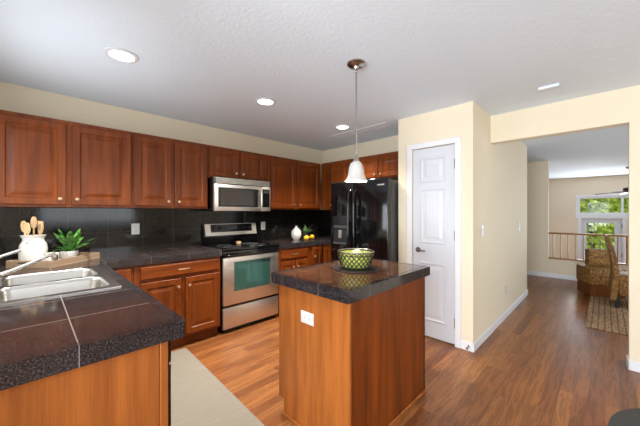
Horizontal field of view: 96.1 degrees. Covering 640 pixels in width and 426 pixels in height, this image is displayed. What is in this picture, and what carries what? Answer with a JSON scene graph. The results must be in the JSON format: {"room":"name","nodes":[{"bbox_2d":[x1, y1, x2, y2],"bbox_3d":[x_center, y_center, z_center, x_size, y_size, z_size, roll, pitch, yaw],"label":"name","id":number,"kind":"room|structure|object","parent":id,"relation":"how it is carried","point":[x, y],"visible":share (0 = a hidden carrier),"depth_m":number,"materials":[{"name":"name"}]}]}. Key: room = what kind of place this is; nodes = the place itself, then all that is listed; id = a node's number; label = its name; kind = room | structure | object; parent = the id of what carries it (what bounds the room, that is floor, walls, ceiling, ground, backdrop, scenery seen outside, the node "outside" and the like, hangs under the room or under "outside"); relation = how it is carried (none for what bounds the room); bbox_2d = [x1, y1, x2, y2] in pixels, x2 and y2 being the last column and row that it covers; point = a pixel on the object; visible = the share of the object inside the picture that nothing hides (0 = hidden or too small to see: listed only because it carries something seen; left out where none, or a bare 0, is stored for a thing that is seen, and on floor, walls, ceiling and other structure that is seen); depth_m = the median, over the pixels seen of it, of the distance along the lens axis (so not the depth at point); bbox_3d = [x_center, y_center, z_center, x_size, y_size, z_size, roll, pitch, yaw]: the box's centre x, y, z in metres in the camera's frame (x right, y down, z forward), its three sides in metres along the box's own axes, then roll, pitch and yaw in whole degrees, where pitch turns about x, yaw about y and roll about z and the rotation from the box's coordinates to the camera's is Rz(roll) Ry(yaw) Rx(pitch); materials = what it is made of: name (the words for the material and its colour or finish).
{"room":"kitchen","nodes":[
{"label":"kitchen","id":0,"kind":"room"},
{"bbox_2d":[0,81,321,209],"bbox_3d":[-1.380,0.138,3.702,0.120,2.425,4.160,0,0,45],"label":"wall","id":1,"kind":"structure","parent":0,"point":[14,98],"depth_m":3.03,"materials":[{"name":"beige paint"}]},
{"bbox_2d":[0,110,131,207],"bbox_3d":[-2.221,-0.411,2.537,0.319,0.738,0.920,0,0,45],"label":"upper cabinet","id":2,"kind":"object","parent":1,"relation":"attached to","point":[45,162],"visible":1,"depth_m":2.41,"materials":[{"name":"brown wood"}]},
{"bbox_2d":[0,207,321,261],"bbox_3d":[-1.332,0.195,3.655,0.012,0.471,3.916,0,0,45],"label":"backsplash","id":3,"kind":"structure","parent":1,"relation":"attached to","point":[110,228],"depth_m":3.04,"materials":[{"name":"tile"}]},
{"bbox_2d":[131,223,139,234],"bbox_3d":[-1.940,0.175,3.026,0.008,0.115,0.074,0,0,45],"label":"wall outlet","id":4,"kind":"object","parent":3,"relation":"attached to","point":[135,228],"visible":1,"depth_m":3.02,"materials":[{"name":"grey plastic"}]},
{"bbox_2d":[261,222,264,229],"bbox_3d":[-0.821,0.195,4.156,0.008,0.115,0.074,0,0,45],"label":"wall outlet","id":5,"kind":"object","parent":3,"relation":"attached to","point":[262,223],"visible":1,"depth_m":4.15,"materials":[{"name":"grey plastic"}]},
{"bbox_2d":[132,132,207,208],"bbox_3d":[-1.634,-0.411,3.130,0.319,0.738,0.746,0,0,45],"label":"upper cabinet","id":6,"kind":"object","parent":1,"relation":"attached to","point":[168,173],"visible":0.98,"depth_m":3.00,"materials":[{"name":"brown wood"}]},
{"bbox_2d":[208,145,264,180],"bbox_3d":[-1.093,-0.593,3.677,0.319,0.375,0.784,0,0,45],"label":"upper cabinet","id":7,"kind":"object","parent":1,"relation":"attached to","point":[222,162],"visible":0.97,"depth_m":3.55,"materials":[{"name":"brown wood"}]},
{"bbox_2d":[200,177,269,210],"bbox_3d":[-1.038,-0.209,3.623,0.447,0.388,0.764,0,0,45],"label":"microwave","id":8,"kind":"object","parent":7,"relation":"attached to","point":[224,194],"visible":0.98,"depth_m":3.43,"materials":[{"name":"silver metal"}]},
{"bbox_2d":[265,155,319,209],"bbox_3d":[-0.441,-0.411,4.335,0.319,0.738,1.060,0,0,45],"label":"upper cabinet","id":9,"kind":"object","parent":1,"relation":"attached to","point":[294,184],"visible":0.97,"depth_m":4.21,"materials":[{"name":"brown wood"}]},
{"bbox_2d":[0,0,639,179],"bbox_3d":[3.319,-1.125,3.103,7.650,0.100,15.320,0,0,45],"label":"ceiling","id":10,"kind":"structure","parent":0,"point":[202,62],"depth_m":2.04,"materials":[{"name":"white paint"}]},
{"bbox_2d":[104,47,138,62],"bbox_3d":[-1.353,-1.070,1.966,0.196,0.010,0.196,0,0,45],"label":"recessed light","id":11,"kind":"object","parent":10,"relation":"in","point":[119,54],"visible":1,"depth_m":1.96,"materials":[{"name":"white glass"}]},
{"bbox_2d":[255,97,275,105],"bbox_3d":[-0.528,-1.070,2.785,0.196,0.010,0.196,0,0,45],"label":"recessed light","id":12,"kind":"object","parent":10,"relation":"in","point":[265,101],"visible":1,"depth_m":2.78,"materials":[{"name":"white glass"}]},
{"bbox_2d":[335,125,349,129],"bbox_3d":[0.284,-1.070,3.620,0.196,0.010,0.196,0,0,45],"label":"recessed light","id":13,"kind":"object","parent":10,"relation":"in","point":[341,127],"visible":1,"depth_m":3.62,"materials":[{"name":"white glass"}]},
{"bbox_2d":[345,59,367,182],"bbox_3d":[0.261,-0.649,2.076,0.164,0.852,0.164,0,0,45],"label":"pendant light","id":14,"kind":"object","parent":10,"relation":"hanging from","point":[356,170],"visible":1,"depth_m":2.05,"materials":[{"name":"white glass"}]},
{"bbox_2d":[330,122,393,138],"bbox_3d":[0.526,-1.071,3.800,0.920,0.008,0.170,0,0,45],"label":"ceiling vent","id":15,"kind":"object","parent":10,"relation":"in","point":[381,125],"visible":1,"depth_m":3.75,"materials":[{"name":"white metal"}]},
{"bbox_2d":[538,83,559,91],"bbox_3d":[1.949,-1.064,2.449,0.140,0.022,0.050,0,0,45],"label":"ceiling sensor","id":16,"kind":"object","parent":10,"relation":"attached to","point":[556,85],"visible":1,"depth_m":2.44,"materials":[{"name":"white plastic"}]},
{"bbox_2d":[595,167,627,194],"bbox_3d":[7.330,-0.757,6.845,1.142,0.636,1.148,0,0,45],"label":"ceiling fan","id":17,"kind":"object","parent":10,"relation":"hanging from","point":[625,190],"visible":0.4,"depth_m":6.82,"materials":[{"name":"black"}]},
{"bbox_2d":[171,275,639,425],"bbox_3d":[1.501,1.380,1.750,6.970,0.060,10.840,0,0,45],"label":"floor","id":18,"kind":"structure","parent":0,"point":[541,366],"depth_m":2.44,"materials":[{"name":"brown wood"}]},
{"bbox_2d":[0,342,167,425],"bbox_3d":[-1.432,0.912,1.488,1.810,0.875,0.694,0,0,45],"label":"base cabinet","id":19,"kind":"object","parent":18,"relation":"on","point":[129,389],"visible":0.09,"depth_m":0.94,"materials":[{"name":"brown wood"}]},
{"bbox_2d":[0,246,221,390],"bbox_3d":[-1.238,0.442,2.056,2.369,0.066,1.776,0,0,45],"label":"countertop","id":20,"kind":"structure","parent":19,"relation":"on","point":[43,338],"depth_m":1.07,"materials":[{"name":"stone"}]},
{"bbox_2d":[0,249,57,276],"bbox_3d":[-1.696,0.308,1.583,0.067,0.203,0.378,0,0,42],"label":"faucet","id":21,"kind":"object","parent":20,"relation":"on","point":[53,256],"visible":1,"depth_m":1.61,"materials":[{"name":"silver metal"}]},
{"bbox_2d":[6,252,99,267],"bbox_3d":[-2.143,0.383,2.348,0.340,0.052,0.525,0,0,0],"label":"serving tray","id":22,"kind":"object","parent":20,"relation":"on","point":[82,256],"visible":0.72,"depth_m":2.18,"materials":[{"name":"brown wood"}]},
{"bbox_2d":[18,234,47,260],"bbox_3d":[-2.208,0.286,2.216,0.164,0.220,0.164,0,0,45],"label":"jug","id":23,"kind":"object","parent":22,"relation":"on","point":[32,247],"visible":0.78,"depth_m":2.16,"materials":[{"name":"white ceramic"}]},
{"bbox_2d":[21,221,25,235],"bbox_3d":[-2.257,0.221,2.201,0.058,0.315,0.024,0,0,2],"label":"wooden spoon","id":24,"kind":"object","parent":23,"relation":"in","point":[22,222],"visible":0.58,"depth_m":2.19,"materials":[{"name":"brown wood"}]},
{"bbox_2d":[24,223,30,235],"bbox_3d":[-2.207,0.228,2.171,0.044,0.300,0.036,0,0,45],"label":"wooden spoon","id":25,"kind":"object","parent":23,"relation":"in","point":[27,228],"visible":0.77,"depth_m":2.17,"materials":[{"name":"brown wood"}]},
{"bbox_2d":[30,217,36,235],"bbox_3d":[-2.226,0.205,2.238,0.056,0.345,0.013,0,0,10],"label":"wooden spoon","id":26,"kind":"object","parent":23,"relation":"in","point":[33,222],"visible":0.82,"depth_m":2.24,"materials":[{"name":"brown wood"}]},
{"bbox_2d":[38,221,42,234],"bbox_3d":[-2.153,0.222,2.215,0.072,0.312,0.023,0,0,14],"label":"wooden spatula","id":27,"kind":"object","parent":23,"relation":"in","point":[40,223],"visible":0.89,"depth_m":2.21,"materials":[{"name":"brown wood"}]},
{"bbox_2d":[44,252,58,260],"bbox_3d":[-2.054,0.353,2.202,0.086,0.086,0.086,0,0,45],"label":"ceramic cup","id":28,"kind":"object","parent":22,"relation":"on","point":[57,253],"visible":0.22,"depth_m":2.17,"materials":[{"name":"white ceramic"}]},
{"bbox_2d":[52,228,94,258],"bbox_3d":[-2.067,0.263,2.417,0.371,0.266,0.285,0,0,45],"label":"potted plant","id":29,"kind":"object","parent":22,"relation":"on","point":[69,244],"visible":0.93,"depth_m":2.33,"materials":[{"name":"green plant"}]},
{"bbox_2d":[0,266,121,305],"bbox_3d":[-1.570,0.496,1.672,0.817,0.190,0.547,0,0,45],"label":"sink","id":30,"kind":"object","parent":20,"relation":"in","point":[19,288],"visible":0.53,"depth_m":1.71,"materials":[{"name":"silver metal"}]},
{"bbox_2d":[168,341,170,425],"bbox_3d":[-1.015,0.857,1.153,0.600,0.737,0.620,0,0,45],"label":"dishwasher","id":31,"kind":"object","parent":19,"relation":"in","point":[169,342],"visible":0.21,"depth_m":1.15,"materials":[{"name":"black plastic"}]},
{"bbox_2d":[112,266,132,282],"bbox_3d":[-1.929,0.912,2.665,0.553,0.875,0.233,0,0,45],"label":"base cabinet","id":32,"kind":"object","parent":18,"relation":"on","point":[127,272],"visible":0.08,"depth_m":2.52,"materials":[{"name":"brown wood"}]},
{"bbox_2d":[133,256,219,348],"bbox_3d":[-1.547,0.912,3.026,0.589,0.875,0.815,0,0,45],"label":"base cabinet","id":33,"kind":"object","parent":18,"relation":"on","point":[189,288],"visible":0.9,"depth_m":2.90,"materials":[{"name":"brown wood"}]},
{"bbox_2d":[170,348,263,425],"bbox_3d":[-1.054,1.345,2.120,0.600,0.009,1.440,0,0,-43],"label":"kitchen mat","id":34,"kind":"object","parent":18,"relation":"on","point":[198,398],"visible":0.54,"depth_m":2.07,"materials":[{"name":"beige fabric"}]},
{"bbox_2d":[202,223,278,332],"bbox_3d":[-0.970,0.748,3.585,0.596,1.205,0.760,0,0,45],"label":"range","id":35,"kind":"object","parent":18,"relation":"on","point":[248,295],"visible":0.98,"depth_m":3.43,"materials":[{"name":"silver metal"}]},
{"bbox_2d":[205,241,278,251],"bbox_3d":[-0.986,0.421,3.601,0.542,0.026,0.760,0,0,45],"label":"cooktop","id":36,"kind":"object","parent":35,"relation":"in","point":[229,246],"depth_m":3.53,"materials":[{"name":"black glass"}]},
{"bbox_2d":[275,246,308,315],"bbox_3d":[-0.516,0.912,4.067,0.589,0.875,0.530,0,0,45],"label":"base cabinet","id":37,"kind":"object","parent":18,"relation":"on","point":[289,258],"visible":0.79,"depth_m":3.85,"materials":[{"name":"brown wood"}]},
{"bbox_2d":[257,236,330,248],"bbox_3d":[-0.113,0.442,4.242,0.891,0.066,1.366,0,0,45],"label":"countertop","id":38,"kind":"structure","parent":37,"relation":"on","point":[318,240],"depth_m":4.07,"materials":[{"name":"stone"}]},
{"bbox_2d":[291,226,300,239],"bbox_3d":[-0.354,0.306,4.290,0.154,0.206,0.154,0,0,45],"label":"vase","id":39,"kind":"object","parent":38,"relation":"on","point":[296,232],"visible":1,"depth_m":4.24,"materials":[{"name":"white ceramic"}]},
{"bbox_2d":[299,225,314,238],"bbox_3d":[-0.223,0.297,4.494,0.290,0.224,0.195,0,0,-33],"label":"potted plant","id":40,"kind":"object","parent":38,"relation":"on","point":[305,229],"visible":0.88,"depth_m":4.48,"materials":[{"name":"green plant"}]},
{"bbox_2d":[309,245,321,264],"bbox_3d":[-0.232,0.912,4.358,0.584,0.875,0.280,0,0,45],"label":"base cabinet","id":41,"kind":"object","parent":18,"relation":"on","point":[315,251],"visible":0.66,"depth_m":4.17,"materials":[{"name":"brown wood"}]},
{"bbox_2d":[323,245,330,262],"bbox_3d":[0.354,0.912,4.345,0.360,0.875,0.563,0,0,45],"label":"base cabinet","id":42,"kind":"object","parent":18,"relation":"on","point":[326,248],"visible":0.06,"depth_m":4.21,"materials":[{"name":"brown wood"}]},
{"bbox_2d":[279,277,426,425],"bbox_3d":[0.241,0.912,2.079,0.678,0.875,0.926,0,0,45],"label":"base cabinet","id":43,"kind":"object","parent":18,"relation":"on","point":[361,362],"visible":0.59,"depth_m":1.75,"materials":[{"name":"brown wood"}]},
{"bbox_2d":[301,310,313,326],"bbox_3d":[-0.079,0.645,1.754,0.115,0.074,0.008,0,0,45],"label":"wall outlet","id":44,"kind":"object","parent":43,"relation":"attached to","point":[306,317],"visible":1,"depth_m":1.75,"materials":[{"name":"white plastic"}]},
{"bbox_2d":[271,259,429,303],"bbox_3d":[0.251,0.442,2.070,0.675,0.066,0.985,0,0,45],"label":"countertop","id":45,"kind":"structure","parent":43,"relation":"on","point":[321,280],"depth_m":1.81,"materials":[{"name":"stone"}]},
{"bbox_2d":[333,265,378,272],"bbox_3d":[0.258,0.404,2.087,0.330,0.010,0.330,0,0,45],"label":"trivet","id":46,"kind":"object","parent":45,"relation":"on","point":[372,268],"visible":0.56,"depth_m":1.98,"materials":[{"name":"black"}]},
{"bbox_2d":[337,248,373,269],"bbox_3d":[0.258,0.337,2.087,0.270,0.121,0.270,0,0,-3],"label":"wire bowl","id":47,"kind":"object","parent":46,"relation":"on","point":[348,259],"visible":0.98,"depth_m":1.99,"materials":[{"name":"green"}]},
{"label":"lime","id":48,"kind":"object","parent":47,"relation":"in","visible":0},
{"bbox_2d":[353,249,361,254],"bbox_3d":[0.270,0.297,2.093,0.060,0.059,0.061,0,0,40],"label":"lemon","id":49,"kind":"object","parent":48,"relation":"on","point":[355,250],"visible":0.54,"depth_m":2.07,"materials":[{"name":"yellow food"}]},
{"bbox_2d":[331,177,397,261],"bbox_3d":[0.702,0.477,3.783,0.875,1.745,0.855,0,0,45],"label":"refrigerator","id":50,"kind":"object","parent":18,"relation":"on","point":[364,215],"visible":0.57,"depth_m":3.42,"materials":[{"name":"black metal"}]},
{"bbox_2d":[585,296,627,335],"bbox_3d":[4.998,1.344,3.460,2.565,0.010,2.750,0,0,45],"label":"area rug","id":51,"kind":"object","parent":18,"relation":"on","point":[602,314],"visible":0.57,"depth_m":3.73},
{"bbox_2d":[576,248,626,298],"bbox_3d":[4.592,0.979,4.716,0.460,0.718,0.440,0,0,19],"label":"wicker chair","id":52,"kind":"object","parent":51,"relation":"on","point":[592,277],"visible":0.65,"depth_m":4.71,"materials":[{"name":"brown wicker"}]},
{"bbox_2d":[603,234,627,307],"bbox_3d":[4.443,0.834,4.086,0.575,1.010,0.440,0,0,41],"label":"wicker chair","id":53,"kind":"object","parent":51,"relation":"on","point":[618,280],"visible":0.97,"depth_m":4.05,"materials":[{"name":"brown wicker"}]},
{"bbox_2d":[608,408,639,425],"bbox_3d":[2.206,1.342,1.418,1.110,0.014,1.110,0,0,45],"label":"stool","id":54,"kind":"object","parent":18,"relation":"on","point":[628,417],"visible":1,"depth_m":1.86,"materials":[{"name":"grey fabric"}]},
{"bbox_2d":[398,101,475,342],"bbox_3d":[1.407,0.138,3.275,0.799,2.425,0.605,0,0,45],"label":"wall","id":55,"kind":"structure","parent":0,"point":[457,120],"depth_m":2.85,"materials":[{"name":"beige paint"}]},
{"bbox_2d":[413,144,454,343],"bbox_3d":[1.199,0.323,3.056,0.462,2.030,0.089,0,0,45],"label":"door","id":56,"kind":"structure","parent":55,"relation":"in","point":[433,168],"depth_m":3.04,"materials":[{"name":"white wood"}]},
{"bbox_2d":[407,136,460,347],"bbox_3d":[1.191,0.298,3.052,0.576,2.104,0.016,0,0,45],"label":"trim","id":57,"kind":"structure","parent":55,"relation":"attached to","point":[457,140],"depth_m":2.87,"materials":[{"name":"white wood"}]},
{"bbox_2d":[461,340,473,352],"bbox_3d":[1.440,1.308,2.809,0.120,0.085,0.012,0,0,45],"label":"baseboard","id":58,"kind":"structure","parent":55,"relation":"attached to","point":[464,344],"depth_m":2.80,"materials":[{"name":"white"}]},
{"bbox_2d":[322,85,639,361],"bbox_3d":[2.474,0.138,2.729,6.725,2.425,0.120,0,0,45],"label":"wall","id":59,"kind":"structure","parent":0,"point":[619,107],"depth_m":2.62,"materials":[{"name":"beige paint"}]},
{"bbox_2d":[322,210,330,235],"bbox_3d":[0.364,0.184,4.724,0.891,0.451,0.012,0,0,45],"label":"backsplash","id":60,"kind":"structure","parent":59,"relation":"attached to","point":[326,214],"depth_m":4.96,"materials":[{"name":"tile"}]},
{"bbox_2d":[322,159,352,209],"bbox_3d":[0.343,-0.411,4.492,0.630,0.738,0.369,0,0,45],"label":"upper cabinet","id":61,"kind":"object","parent":59,"relation":"attached to","point":[337,171],"visible":0.47,"depth_m":4.45,"materials":[{"name":"brown wood"}]},
{"bbox_2d":[353,151,397,179],"bbox_3d":[0.883,-0.615,3.958,0.882,0.330,0.369,0,0,45],"label":"upper cabinet","id":62,"kind":"object","parent":59,"relation":"attached to","point":[383,165],"visible":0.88,"depth_m":3.82,"materials":[{"name":"brown wood"}]},
{"bbox_2d":[626,355,639,372],"bbox_3d":[3.771,1.308,1.437,3.063,0.085,0.132,0,0,45],"label":"baseboard","id":63,"kind":"structure","parent":59,"relation":"attached to","point":[631,365],"depth_m":2.45,"materials":[{"name":"white wood"}]},
{"bbox_2d":[476,104,526,339],"bbox_3d":[1.539,0.138,4.706,2.625,2.425,2.625,0,0,45],"label":"wall","id":64,"kind":"structure","parent":0,"point":[501,169],"depth_m":3.45,"materials":[{"name":"beige paint"}]},
{"bbox_2d":[473,289,527,351],"bbox_3d":[2.441,1.308,3.744,0.012,0.085,2.748,0,0,45],"label":"baseboard","id":65,"kind":"structure","parent":64,"relation":"attached to","point":[490,330],"depth_m":3.37,"materials":[{"name":"white wood"}]},
{"bbox_2d":[527,161,548,272],"bbox_3d":[3.837,0.138,6.981,2.690,2.425,0.120,0,0,45],"label":"wall column","id":66,"kind":"structure","parent":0,"point":[537,172],"depth_m":6.11,"materials":[{"name":"beige paint"}]},
{"bbox_2d":[527,270,548,276],"bbox_3d":[3.805,1.305,6.919,2.672,0.090,0.012,0,0,45],"label":"baseboard","id":67,"kind":"structure","parent":66,"relation":"attached to","point":[535,273],"depth_m":6.11,"materials":[{"name":"white"}]},
{"bbox_2d":[548,258,627,275],"bbox_3d":[6.228,1.607,4.613,4.040,1.285,0.120,0,0,45],"label":"wall","id":68,"kind":"structure","parent":0,"point":[556,266],"depth_m":5.81,"materials":[{"name":"beige paint"}]},
{"bbox_2d":[549,273,576,280],"bbox_3d":[6.186,1.305,4.562,4.028,0.090,0.012,0,0,45],"label":"baseboard","id":69,"kind":"structure","parent":68,"relation":"attached to","point":[552,275],"depth_m":5.82,"materials":[{"name":"white wood"}]},
{"bbox_2d":[548,232,627,265],"bbox_3d":[6.193,0.690,4.648,3.938,0.549,0.100,0,0,45],"label":"stair railing","id":70,"kind":"object","parent":68,"relation":"on","point":[553,233],"visible":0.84,"depth_m":5.65,"materials":[{"name":"brown wood"}]},
{"bbox_2d":[549,175,627,258],"bbox_3d":[8.659,0.588,8.412,7.530,3.325,0.140,0,0,45],"label":"wall","id":71,"kind":"structure","parent":0,"point":[562,192],"depth_m":9.08,"materials":[{"name":"beige paint"}]},
{"bbox_2d":[575,194,627,262],"bbox_3d":[8.667,0.865,8.292,1.950,2.770,0.020,0,0,45],"label":"trim","id":72,"kind":"structure","parent":71,"relation":"attached to","point":[624,217],"depth_m":8.56,"materials":[{"name":"white wood"}]},
{"bbox_2d":[581,218,621,262],"bbox_3d":[8.427,1.215,8.621,0.885,2.070,0.050,0,0,45],"label":"door","id":73,"kind":"structure","parent":71,"relation":"in","point":[617,222],"depth_m":8.49,"materials":[{"name":"white wood"}]},
{"bbox_2d":[578,196,627,213],"bbox_3d":[8.709,-0.205,8.334,1.850,0.530,0.080,0,0,45],"label":"window","id":74,"kind":"structure","parent":71,"relation":"in","point":[621,197],"depth_m":8.49,"materials":[{"name":"white"}]},
{"bbox_3d":[18.399,2.500,18.583,50.000,0.100,27.700,0,0,45],"label":"floor","id":75,"kind":"structure","parent":0,"visible":0},
{"bbox_2d":[580,198,627,248],"bbox_3d":[10.655,-0.472,11.267,2.385,5.853,2.387,0,0,45],"label":"tree","id":76,"kind":"object","parent":75,"relation":"on","point":[589,205],"visible":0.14,"depth_m":10.68,"materials":[{"name":"green plant"}]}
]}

